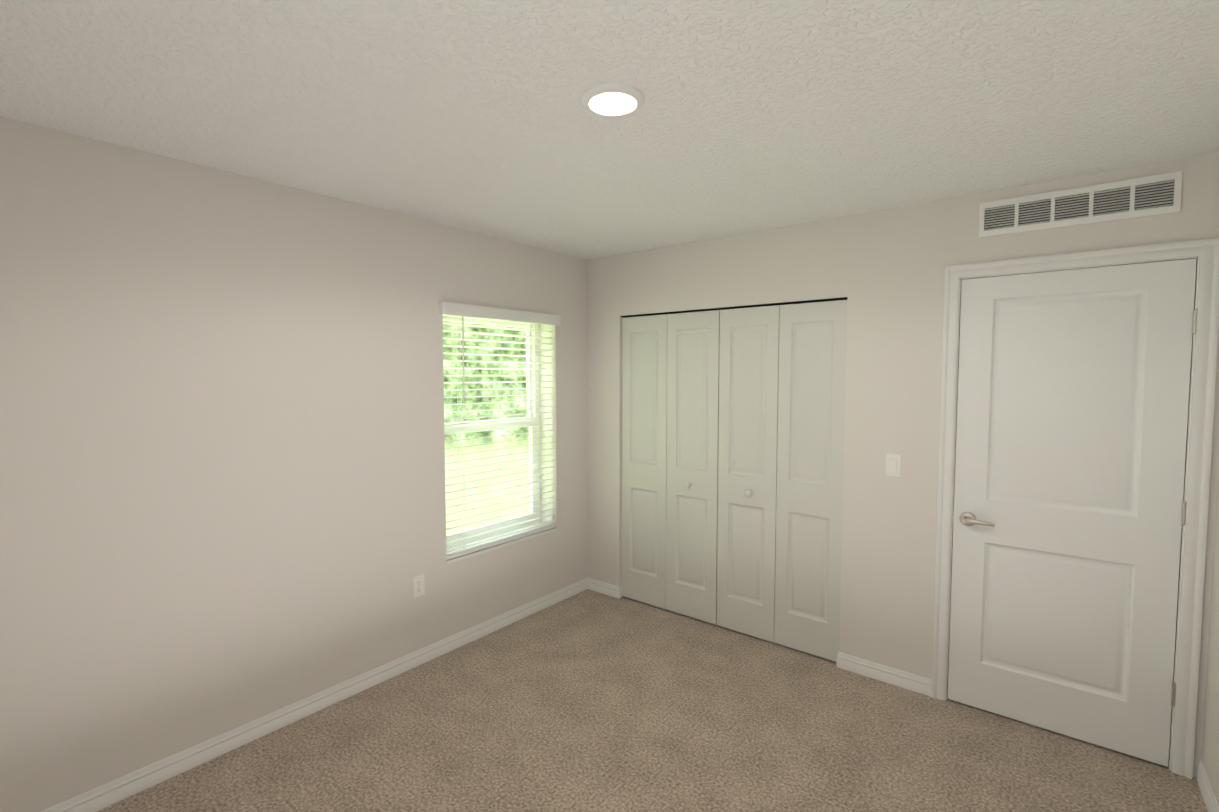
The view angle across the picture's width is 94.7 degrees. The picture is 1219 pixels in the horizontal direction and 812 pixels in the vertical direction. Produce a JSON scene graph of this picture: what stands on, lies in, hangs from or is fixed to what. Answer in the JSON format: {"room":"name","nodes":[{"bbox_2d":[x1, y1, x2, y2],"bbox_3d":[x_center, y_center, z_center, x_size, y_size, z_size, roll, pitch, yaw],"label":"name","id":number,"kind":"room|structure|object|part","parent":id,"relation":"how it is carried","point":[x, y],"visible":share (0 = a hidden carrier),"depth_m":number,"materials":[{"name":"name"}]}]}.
{"room":"empty bedroom","nodes":[
{"label":"empty bedroom","id":0,"kind":"room"},
{"bbox_2d":[0,116,587,811],"bbox_3d":[-1.137,0.208,3.143,0.250,2.440,4.800,2,4,39],"label":"wall","id":1,"kind":"structure","parent":0,"point":[222,472],"depth_m":2.33,"materials":[{"name":"white paint"}]},
{"bbox_2d":[41,577,592,811],"bbox_3d":[-1.253,1.404,2.852,0.011,0.083,3.500,2,4,39],"label":"baseboard","id":2,"kind":"structure","parent":1,"relation":"attached to","point":[145,777],"depth_m":2.56,"materials":[{"name":"white wood"}]},
{"bbox_2d":[413,574,424,598],"bbox_3d":[-1.049,0.992,3.089,0.007,0.115,0.070,2,4,39],"label":"electrical outlet plate","id":3,"kind":"object","parent":1,"relation":"attached to","point":[418,586],"visible":1,"depth_m":3.09,"materials":[{"name":"white plastic"}]},
{"bbox_2d":[443,314,539,549],"bbox_3d":[-0.796,0.135,3.657,0.085,1.473,0.907,2,4,39],"label":"window","id":4,"kind":"structure","parent":1,"relation":"in","point":[474,320],"depth_m":3.88,"materials":[{"name":"white plastic"}]},
{"bbox_2d":[443,321,530,533],"bbox_3d":[-0.802,0.135,3.661,0.035,1.380,0.817,2,4,39],"label":"window panel","id":5,"kind":"object","parent":4,"relation":"attached to","point":[485,432],"visible":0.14,"depth_m":3.66,"materials":[{"name":"clear glass"}]},
{"bbox_2d":[439,301,560,559],"bbox_3d":[-0.667,0.134,3.551,0.090,1.472,0.947,2,4,39],"label":"window blind","id":6,"kind":"object","parent":4,"relation":"attached to","point":[456,309],"visible":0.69,"depth_m":3.50,"materials":[{"name":"white plastic"}]},
{"bbox_2d":[446,525,556,564],"bbox_3d":[-0.716,0.882,3.633,0.166,0.020,0.907,2,4,39],"label":"window sill","id":7,"kind":"structure","parent":1,"relation":"attached to","point":[488,549],"depth_m":3.55,"materials":[{"name":"white wood"}]},
{"bbox_2d":[0,0,1218,259],"bbox_3d":[0.174,-1.014,2.027,3.906,0.120,4.800,2,4,39],"label":"ceiling","id":8,"kind":"structure","parent":0,"point":[476,116],"depth_m":1.71,"materials":[{"name":"white paint"}]},
{"bbox_2d":[581,83,644,116],"bbox_3d":[0.011,-0.926,1.715,0.194,0.020,0.194,2,4,39],"label":"recessed light","id":9,"kind":"object","parent":8,"relation":"in","point":[612,99],"visible":1,"depth_m":1.68,"materials":[{"name":"white plastic"}]},
{"bbox_2d":[97,589,1207,811],"bbox_3d":[0.174,1.543,2.166,3.906,0.120,4.800,2,4,39],"label":"floor","id":10,"kind":"structure","parent":0,"point":[587,700],"depth_m":2.43,"materials":[{"name":"carpet"}]},
{"bbox_2d":[587,152,1218,777],"bbox_3d":[1.123,0.205,3.202,3.206,2.440,0.115,2,4,39],"label":"wall","id":11,"kind":"structure","parent":0,"point":[883,270],"depth_m":2.90,"materials":[{"name":"white paint"}]},
{"bbox_2d":[621,297,847,317],"bbox_3d":[0.689,-0.602,3.480,1.526,0.009,0.038,2,4,39],"label":"door track","id":12,"kind":"object","parent":11,"relation":"attached to","point":[783,303],"visible":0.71,"depth_m":3.38,"materials":[{"name":"black metal"}]},
{"bbox_2d":[621,314,666,608],"bbox_3d":[0.243,0.380,3.891,0.377,1.990,0.032,2,4,39],"label":"closet door leaf","id":13,"kind":"structure","parent":12,"relation":"hanging from","point":[644,457],"depth_m":3.88,"materials":[{"name":"white wood"}]},
{"bbox_2d":[666,310,719,624],"bbox_3d":[0.527,0.394,3.639,0.377,1.990,0.072,2,4,39],"label":"closet door leaf","id":14,"kind":"structure","parent":12,"relation":"hanging from","point":[693,342],"depth_m":3.64,"materials":[{"name":"white wood"}]},
{"bbox_2d":[717,305,779,642],"bbox_3d":[0.827,0.407,3.400,0.377,1.990,0.072,2,4,39],"label":"closet door leaf","id":15,"kind":"structure","parent":12,"relation":"hanging from","point":[748,421],"depth_m":3.40,"materials":[{"name":"white wood"}]},
{"bbox_2d":[774,300,847,661],"bbox_3d":[1.136,0.419,3.178,0.377,1.990,0.032,2,4,39],"label":"closet door leaf","id":16,"kind":"structure","parent":12,"relation":"hanging from","point":[811,419],"depth_m":3.16,"materials":[{"name":"white wood"}]},
{"bbox_2d":[836,651,931,696],"bbox_3d":[1.437,1.398,2.953,0.457,0.083,0.041,2,4,39],"label":"baseboard","id":17,"kind":"structure","parent":11,"relation":"attached to","point":[897,677],"depth_m":2.93,"materials":[{"name":"white wood"}]},
{"bbox_2d":[886,453,900,476],"bbox_3d":[1.449,0.301,2.866,0.070,0.115,0.010,2,4,39],"label":"switch plate","id":18,"kind":"object","parent":11,"relation":"attached to","point":[893,464],"visible":1,"depth_m":2.86,"materials":[{"name":"white plastic"}]},
{"bbox_2d":[947,258,1196,766],"bbox_3d":[1.977,0.434,2.472,0.785,2.040,0.047,2,4,39],"label":"door","id":19,"kind":"structure","parent":11,"relation":"in","point":[1072,408],"depth_m":2.43,"materials":[{"name":"white wood"}]},
{"bbox_2d":[953,511,994,526],"bbox_3d":[1.720,0.540,2.651,0.172,0.066,0.088,2,4,39],"label":"lever","id":20,"kind":"object","parent":19,"relation":"attached to","point":[967,518],"visible":1,"depth_m":2.65,"materials":[{"name":"silver metal"}]},
{"bbox_3d":[2.269,0.414,2.216,0.012,1.584,0.013,2,4,39],"label":"door hinges","id":21,"kind":"part","parent":19,"relation":"part of","materials":[{"name":"silver metal"}]},
{"bbox_2d":[931,238,1218,778],"bbox_3d":[1.996,0.404,2.502,0.911,2.118,0.132,2,4,39],"label":"door frame","id":22,"kind":"structure","parent":11,"relation":"attached to","point":[1198,489],"depth_m":2.23,"materials":[{"name":"white wood"}]},
{"bbox_2d":[979,171,1182,237],"bbox_3d":[1.966,-0.845,2.389,0.660,0.155,0.012,2,4,39],"label":"air vent","id":23,"kind":"object","parent":11,"relation":"in","point":[1159,194],"visible":1,"depth_m":2.36,"materials":[{"name":"white metal"}]},
{"bbox_2d":[1201,472,1218,804],"bbox_3d":[1.510,0.323,1.030,0.115,2.440,4.800,2,4,39],"label":"wall","id":24,"kind":"structure","parent":0,"point":[1210,752],"depth_m":2.12,"materials":[{"name":"white paint"}]},
{"bbox_2d":[1196,759,1218,811],"bbox_3d":[1.241,1.512,0.860,0.011,0.083,3.500,2,4,39],"label":"baseboard","id":25,"kind":"structure","parent":24,"relation":"attached to","point":[1209,798],"depth_m":2.10,"materials":[{"name":"white wood"}]}
]}

